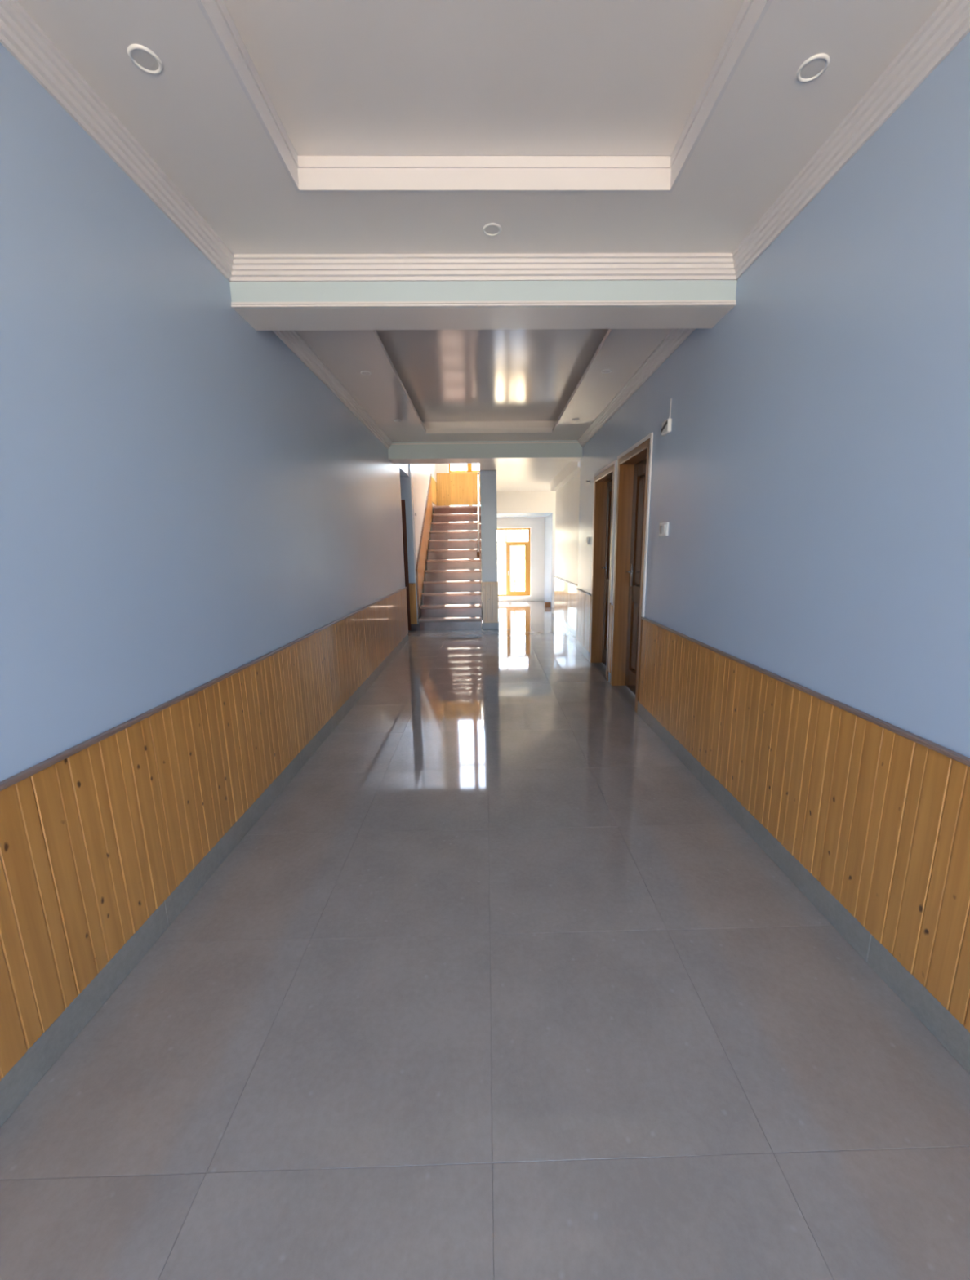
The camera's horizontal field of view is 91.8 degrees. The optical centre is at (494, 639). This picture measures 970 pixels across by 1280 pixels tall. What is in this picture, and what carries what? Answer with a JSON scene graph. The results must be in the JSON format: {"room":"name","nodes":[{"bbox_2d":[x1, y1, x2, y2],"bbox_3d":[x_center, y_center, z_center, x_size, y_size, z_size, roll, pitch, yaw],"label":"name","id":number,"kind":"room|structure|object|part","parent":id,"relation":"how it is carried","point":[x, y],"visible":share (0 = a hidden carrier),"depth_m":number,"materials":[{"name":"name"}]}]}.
{"room":"hallway","nodes":[
{"label":"hallway","id":0,"kind":"room"},
{"bbox_2d":[0,42,437,1080],"bbox_3d":[-1.381,-3.350,4.212,0.292,7.600,14.000,-1,11,-1],"label":"wall","id":1,"kind":"structure","parent":0,"point":[202,557],"depth_m":1.55,"materials":[{"name":"blue paint"}]},
{"bbox_2d":[0,0,234,280],"bbox_3d":[-1.141,-1.238,-0.136,0.058,0.080,4.650,-1,11,-1],"label":"trim","id":2,"kind":"structure","parent":1,"relation":"attached to","point":[20,35],"depth_m":1.39,"materials":[{"name":"white paint"}]},
{"bbox_3d":[-1.179,0.105,2.315,0.022,0.014,8.950,-1,11,-1],"label":"cap rail","id":3,"kind":"part","parent":1,"relation":"part of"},
{"bbox_2d":[0,633,408,1127],"bbox_3d":[-1.175,0.808,2.452,0.011,0.107,8.950,-1,11,-1],"label":"baseboard","id":4,"kind":"structure","parent":1,"relation":"attached to","point":[25,1074],"depth_m":1.51,"materials":[{"name":"grey tile"}]},
{"bbox_2d":[272,330,392,448],"bbox_3d":[-1.223,-2.018,4.005,0.058,0.080,3.320,-1,11,-1],"label":"trim","id":5,"kind":"structure","parent":1,"relation":"attached to","point":[292,340],"depth_m":3.40,"materials":[{"name":"white paint"}]},
{"bbox_3d":[-1.302,-1.901,8.845,0.025,2.744,2.737,-1,11,-1],"label":"cap rail","id":6,"kind":"part","parent":1,"relation":"part of","materials":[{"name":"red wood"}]},
{"bbox_2d":[229,280,736,330],"bbox_3d":[-0.045,-1.729,2.271,2.445,0.312,0.240,-1,11,-1],"label":"beam","id":7,"kind":"structure","parent":1,"relation":"attached to","point":[662,304],"depth_m":2.20,"materials":[{"name":"white paint"}]},
{"bbox_2d":[229,253,737,281],"bbox_3d":[-0.043,-1.694,2.136,2.345,0.080,0.058,-1,11,-1],"label":"trim","id":8,"kind":"structure","parent":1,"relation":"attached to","point":[520,266],"depth_m":2.13,"materials":[{"name":"white paint"}]},
{"bbox_2d":[387,440,582,463],"bbox_3d":[-0.115,-2.398,5.794,2.445,0.345,0.307,-1,11,-1],"label":"beam","id":9,"kind":"structure","parent":1,"relation":"attached to","point":[551,451],"depth_m":5.67,"materials":[{"name":"white paint"}]},
{"bbox_2d":[400,464,418,624],"bbox_3d":[-2.256,-1.483,6.978,1.970,2.900,1.250,-1,11,-1],"label":"wall","id":10,"kind":"structure","parent":0,"point":[406,482],"depth_m":7.43,"materials":[{"name":"blue paint"}]},
{"bbox_2d":[400,499,410,631],"bbox_3d":[-1.831,-1.168,7.530,0.900,2.060,0.122,-1,11,-1],"label":"door","id":11,"kind":"structure","parent":10,"relation":"in","point":[402,501],"depth_m":7.46,"materials":[{"name":"red wood"}]},
{"bbox_2d":[410,623,419,631],"bbox_3d":[-1.295,-0.207,7.671,0.145,0.107,0.014,-1,11,-1],"label":"baseboard","id":12,"kind":"structure","parent":10,"relation":"attached to","point":[413,627],"depth_m":7.66,"materials":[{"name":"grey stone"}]},
{"bbox_2d":[401,462,497,471],"bbox_3d":[-0.823,-4.207,8.580,1.582,7.600,4.720,-1,11,-1],"label":"wall","id":13,"kind":"structure","parent":0,"point":[483,466],"depth_m":6.74,"materials":[{"name":"white paint"}]},
{"bbox_2d":[435,463,480,506],"bbox_3d":[-0.739,-5.620,10.807,1.335,5.680,0.213,-1,11,-1],"label":"wall","id":14,"kind":"structure","parent":0,"point":[453,489],"depth_m":11.09,"materials":[{"name":"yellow wood"}]},
{"bbox_2d":[448,463,479,472],"bbox_3d":[-0.727,-6.006,10.724,0.770,4.180,0.070,-1,11,-1],"label":"window","id":15,"kind":"structure","parent":14,"relation":"in","point":[468,465],"depth_m":11.08,"materials":[{"name":"brown wood"}]},
{"bbox_2d":[17,0,942,253],"bbox_3d":[0.000,-1.403,-0.140,2.545,0.223,4.660,-1,11,-1],"label":"ceiling","id":16,"kind":"structure","parent":0,"point":[289,126],"depth_m":1.47,"materials":[{"name":"white paint"}]},
{"bbox_2d":[127,44,162,75],"bbox_3d":[-0.933,-1.551,1.255,0.077,0.010,0.077,-1,11,-1],"label":"recessed light","id":17,"kind":"object","parent":16,"relation":"in","point":[141,56],"visible":1,"depth_m":1.25,"materials":[{"name":"white plastic"}]},
{"bbox_2d":[482,222,501,236],"bbox_3d":[-0.011,-1.697,1.942,0.077,0.010,0.077,-1,11,-1],"label":"recessed light","id":18,"kind":"object","parent":16,"relation":"in","point":[491,229],"visible":1,"depth_m":1.94,"materials":[{"name":"white plastic"}]},
{"bbox_2d":[795,53,829,82],"bbox_3d":[0.880,-1.583,1.300,0.077,0.010,0.077,-1,11,-1],"label":"recessed light","id":19,"kind":"object","parent":16,"relation":"in","point":[815,65],"visible":1,"depth_m":1.30,"materials":[{"name":"white plastic"}]},
{"bbox_2d":[295,328,672,441],"bbox_3d":[-0.082,-2.191,3.994,2.545,0.243,3.360,-1,11,-1],"label":"ceiling","id":20,"kind":"structure","parent":0,"point":[508,384],"depth_m":3.74,"materials":[{"name":"white paint"}]},
{"bbox_2d":[360,370,371,375],"bbox_3d":[-0.939,-1.948,3.424,0.077,0.010,0.077,-1,11,-1],"label":"recessed light","id":21,"kind":"object","parent":20,"relation":"in","point":[363,372],"visible":1,"depth_m":3.42,"materials":[{"name":"white plastic"}]},
{"bbox_2d":[600,368,611,373],"bbox_3d":[0.821,-1.976,3.453,0.077,0.010,0.077,-1,11,-1],"label":"recessed light","id":22,"kind":"object","parent":20,"relation":"in","point":[606,371],"visible":1,"depth_m":3.45,"materials":[{"name":"white plastic"}]},
{"bbox_2d":[0,600,969,1279],"bbox_3d":[-0.126,0.443,4.924,6.100,0.151,14.300,-1,11,-1],"label":"floor","id":23,"kind":"structure","parent":0,"point":[495,986],"depth_m":1.24,"materials":[{"name":"grey tile"}]},
{"bbox_2d":[417,471,482,630],"bbox_3d":[-0.775,-1.972,9.364,1.043,2.912,4.036,-1,11,-1],"label":"staircase","id":24,"kind":"structure","parent":23,"relation":"on","point":[452,595],"depth_m":8.61,"materials":[{"name":"stone"}]},
{"bbox_3d":[-0.313,-2.489,8.986,0.036,1.664,2.579,-1,11,-1],"label":"handrail","id":25,"kind":"part","parent":24,"relation":"part of","materials":[{"name":"metal"}]},
{"bbox_3d":[-0.345,-3.264,10.159,0.060,0.692,0.060,-1,11,-1],"label":"newel post","id":26,"kind":"part","parent":24,"relation":"part of","materials":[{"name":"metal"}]},
{"bbox_2d":[480,470,498,629],"bbox_3d":[-0.089,-1.418,7.603,0.278,2.480,0.298,-1,11,-1],"label":"pillar","id":27,"kind":"structure","parent":23,"relation":"on","point":[490,620],"depth_m":7.46,"materials":[{"name":"blue paint"}]},
{"bbox_2d":[544,601,551,607],"bbox_3d":[1.186,-0.796,10.537,0.130,0.105,0.100,-1,11,-1],"label":"wooden block","id":28,"kind":"object","parent":23,"relation":"on","point":[547,604],"visible":1,"depth_m":10.49,"materials":[{"name":"brown wood"}]},
{"bbox_2d":[496,516,544,601],"bbox_3d":[0.586,-1.978,11.599,1.265,2.035,0.200,-1,11,-1],"label":"wall","id":29,"kind":"structure","parent":0,"point":[536,525],"depth_m":11.48,"materials":[{"name":"white paint"}]},
{"bbox_2d":[497,527,529,595],"bbox_3d":[0.435,-1.909,11.556,0.870,1.650,0.106,-1,11,-1],"label":"door","id":30,"kind":"structure","parent":29,"relation":"in","point":[526,593],"depth_m":11.54,"materials":[{"name":"brown wood"}]},
{"bbox_3d":[0.565,-1.754,11.585,0.565,1.270,0.052,-1,11,-1],"label":"sash","id":31,"kind":"part","parent":30,"relation":"part of","materials":[{"name":"brown wood"}]},
{"bbox_2d":[496,490,555,607],"bbox_3d":[1.231,-2.286,10.873,2.700,2.900,1.534,-1,11,-1],"label":"wall","id":32,"kind":"structure","parent":0,"point":[542,503],"depth_m":10.00,"materials":[{"name":"white paint"}]},
{"bbox_2d":[495,462,568,491],"bbox_3d":[-0.231,-2.918,7.987,6.100,0.320,4.240,-1,11,-1],"label":"ceiling","id":33,"kind":"structure","parent":0,"point":[510,476],"depth_m":7.76,"materials":[{"name":"white paint"}]},
{"bbox_2d":[553,471,579,631],"bbox_3d":[1.240,-1.604,7.370,0.222,2.900,2.770,-1,11,-1],"label":"wall","id":34,"kind":"structure","parent":0,"point":[567,496],"depth_m":7.46,"materials":[{"name":"white paint"}]},
{"bbox_2d":[553,611,575,638],"bbox_3d":[1.163,-0.233,7.640,0.011,0.107,2.760,-1,11,-1],"label":"baseboard","id":35,"kind":"structure","parent":34,"relation":"attached to","point":[569,628],"depth_m":7.69,"materials":[{"name":"grey tile"}]},
{"bbox_2d":[550,462,579,491],"bbox_3d":[1.137,-2.571,7.267,0.200,0.220,2.600,-1,11,-1],"label":"beam","id":36,"kind":"structure","parent":34,"relation":"attached to","point":[571,469],"depth_m":7.08,"materials":[{"name":"white paint"}]},
{"bbox_3d":[1.148,-0.935,7.503,0.022,0.014,2.760,-1,11,-1],"label":"cap rail","id":37,"kind":"part","parent":34,"relation":"part of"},
{"bbox_2d":[575,31,969,1032],"bbox_3d":[1.266,-0.543,1.922,0.272,2.900,8.330,-1,11,-1],"label":"wall","id":38,"kind":"structure","parent":0,"point":[806,632],"depth_m":1.56,"materials":[{"name":"blue paint"}]},
{"bbox_3d":[1.077,-0.588,5.725,0.022,0.014,0.840,-1,11,-1],"label":"cap rail","id":39,"kind":"part","parent":38,"relation":"part of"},
{"bbox_2d":[586,537,589,544],"bbox_3d":[1.073,-1.148,5.433,0.022,0.085,0.100,-1,11,-1],"label":"light switch","id":40,"kind":"object","parent":38,"relation":"attached to","point":[587,538],"visible":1,"depth_m":5.39,"materials":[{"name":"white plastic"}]},
{"bbox_2d":[589,459,616,680],"bbox_3d":[1.177,-0.687,4.842,0.177,2.068,0.856,-1,11,-1],"label":"door","id":41,"kind":"structure","parent":38,"relation":"in","point":[604,481],"depth_m":5.10,"materials":[{"name":"brown wood"}]},
{"bbox_3d":[1.186,-0.749,5.077,0.050,0.200,0.130,-1,11,-1],"label":"handle","id":42,"kind":"part","parent":41,"relation":"part of","materials":[{"name":"wood"}]},
{"bbox_3d":[1.090,-1.066,4.766,0.012,1.292,0.856,-1,11,-1],"label":"casing","id":43,"kind":"part","parent":41,"relation":"part of","materials":[{"name":"white paint"}]},
{"bbox_3d":[1.240,-0.196,5.082,0.027,0.630,0.192,-1,11,-1],"label":"panel","id":44,"kind":"part","parent":41,"relation":"part of","materials":[{"name":"brown wood"}]},
{"bbox_3d":[1.229,-1.087,4.909,0.027,0.907,0.192,-1,11,-1],"label":"panel","id":45,"kind":"part","parent":41,"relation":"part of","materials":[{"name":"brown wood"}]},
{"bbox_2d":[609,432,653,712],"bbox_3d":[1.195,-0.521,3.937,0.177,2.088,0.876,-1,11,-1],"label":"door","id":46,"kind":"structure","parent":38,"relation":"in","point":[633,468],"depth_m":4.17,"materials":[{"name":"brown wood"}]},
{"bbox_3d":[1.204,-0.575,4.183,0.050,0.200,0.130,-1,11,-1],"label":"handle","id":47,"kind":"part","parent":46,"relation":"part of","materials":[{"name":"metal"}]},
{"bbox_3d":[1.108,-0.901,3.861,0.012,1.312,0.876,-1,11,-1],"label":"casing","id":48,"kind":"part","parent":46,"relation":"part of","materials":[{"name":"white paint"}]},
{"bbox_3d":[1.258,-0.021,4.184,0.027,0.630,0.202,-1,11,-1],"label":"panel","id":49,"kind":"part","parent":46,"relation":"part of","materials":[{"name":"brown wood"}]},
{"bbox_3d":[1.247,-0.922,4.009,0.027,0.927,0.202,-1,11,-1],"label":"panel","id":50,"kind":"part","parent":46,"relation":"part of","materials":[{"name":"brown wood"}]},
{"bbox_2d":[577,328,695,447],"bbox_3d":[1.063,-2.054,4.044,0.058,0.080,3.320,-1,11,-1],"label":"trim","id":51,"kind":"structure","parent":38,"relation":"attached to","point":[676,336],"depth_m":3.44,"materials":[{"name":"white paint"}]},
{"bbox_2d":[658,522,668,536],"bbox_3d":[1.118,-0.734,3.120,0.022,0.088,0.130,-1,11,-1],"label":"light switch","id":52,"kind":"object","parent":38,"relation":"attached to","point":[664,526],"visible":1,"depth_m":3.09,"materials":[{"name":"white plastic"}]},
{"bbox_2d":[661,398,671,435],"bbox_3d":[1.105,-1.433,3.019,0.029,0.200,0.110,-1,11,-1],"label":"wall box","id":53,"kind":"object","parent":38,"relation":"attached to","point":[666,424],"visible":1,"depth_m":2.99,"materials":[{"name":"white plastic"}]},
{"bbox_2d":[575,639,969,1074],"bbox_3d":[1.164,0.829,2.187,0.011,0.107,8.330,-1,11,-1],"label":"baseboard","id":54,"kind":"structure","parent":38,"relation":"attached to","point":[953,1035],"depth_m":1.58,"materials":[{"name":"grey tile"}]},
{"bbox_3d":[1.176,0.378,0.759,0.022,0.014,5.700,-1,11,-1],"label":"cap rail","id":55,"kind":"part","parent":38,"relation":"part of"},
{"bbox_2d":[732,0,969,279],"bbox_3d":[1.145,-1.274,-0.098,0.058,0.080,4.650,-1,11,-1],"label":"trim","id":56,"kind":"structure","parent":38,"relation":"attached to","point":[946,27],"depth_m":1.41,"materials":[{"name":"white paint"}]},
{"label":"outside","id":57,"kind":"structure","parent":0,"visible":0},
{"bbox_2d":[497,559,524,594],"bbox_3d":[0.019,1.497,0.291,80.000,0.350,120.000,-1,11,-1],"label":"ground","id":58,"kind":"structure","parent":57,"point":[517,566],"depth_m":25.16,"materials":[{"name":"white"}]},
{"bbox_2d":[510,567,520,591],"bbox_3d":[0.553,-1.495,12.575,0.397,0.918,0.270,-8,13,-31],"label":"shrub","id":59,"kind":"object","parent":58,"relation":"on","point":[514,580],"visible":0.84,"depth_m":12.56,"materials":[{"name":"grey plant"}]}
]}

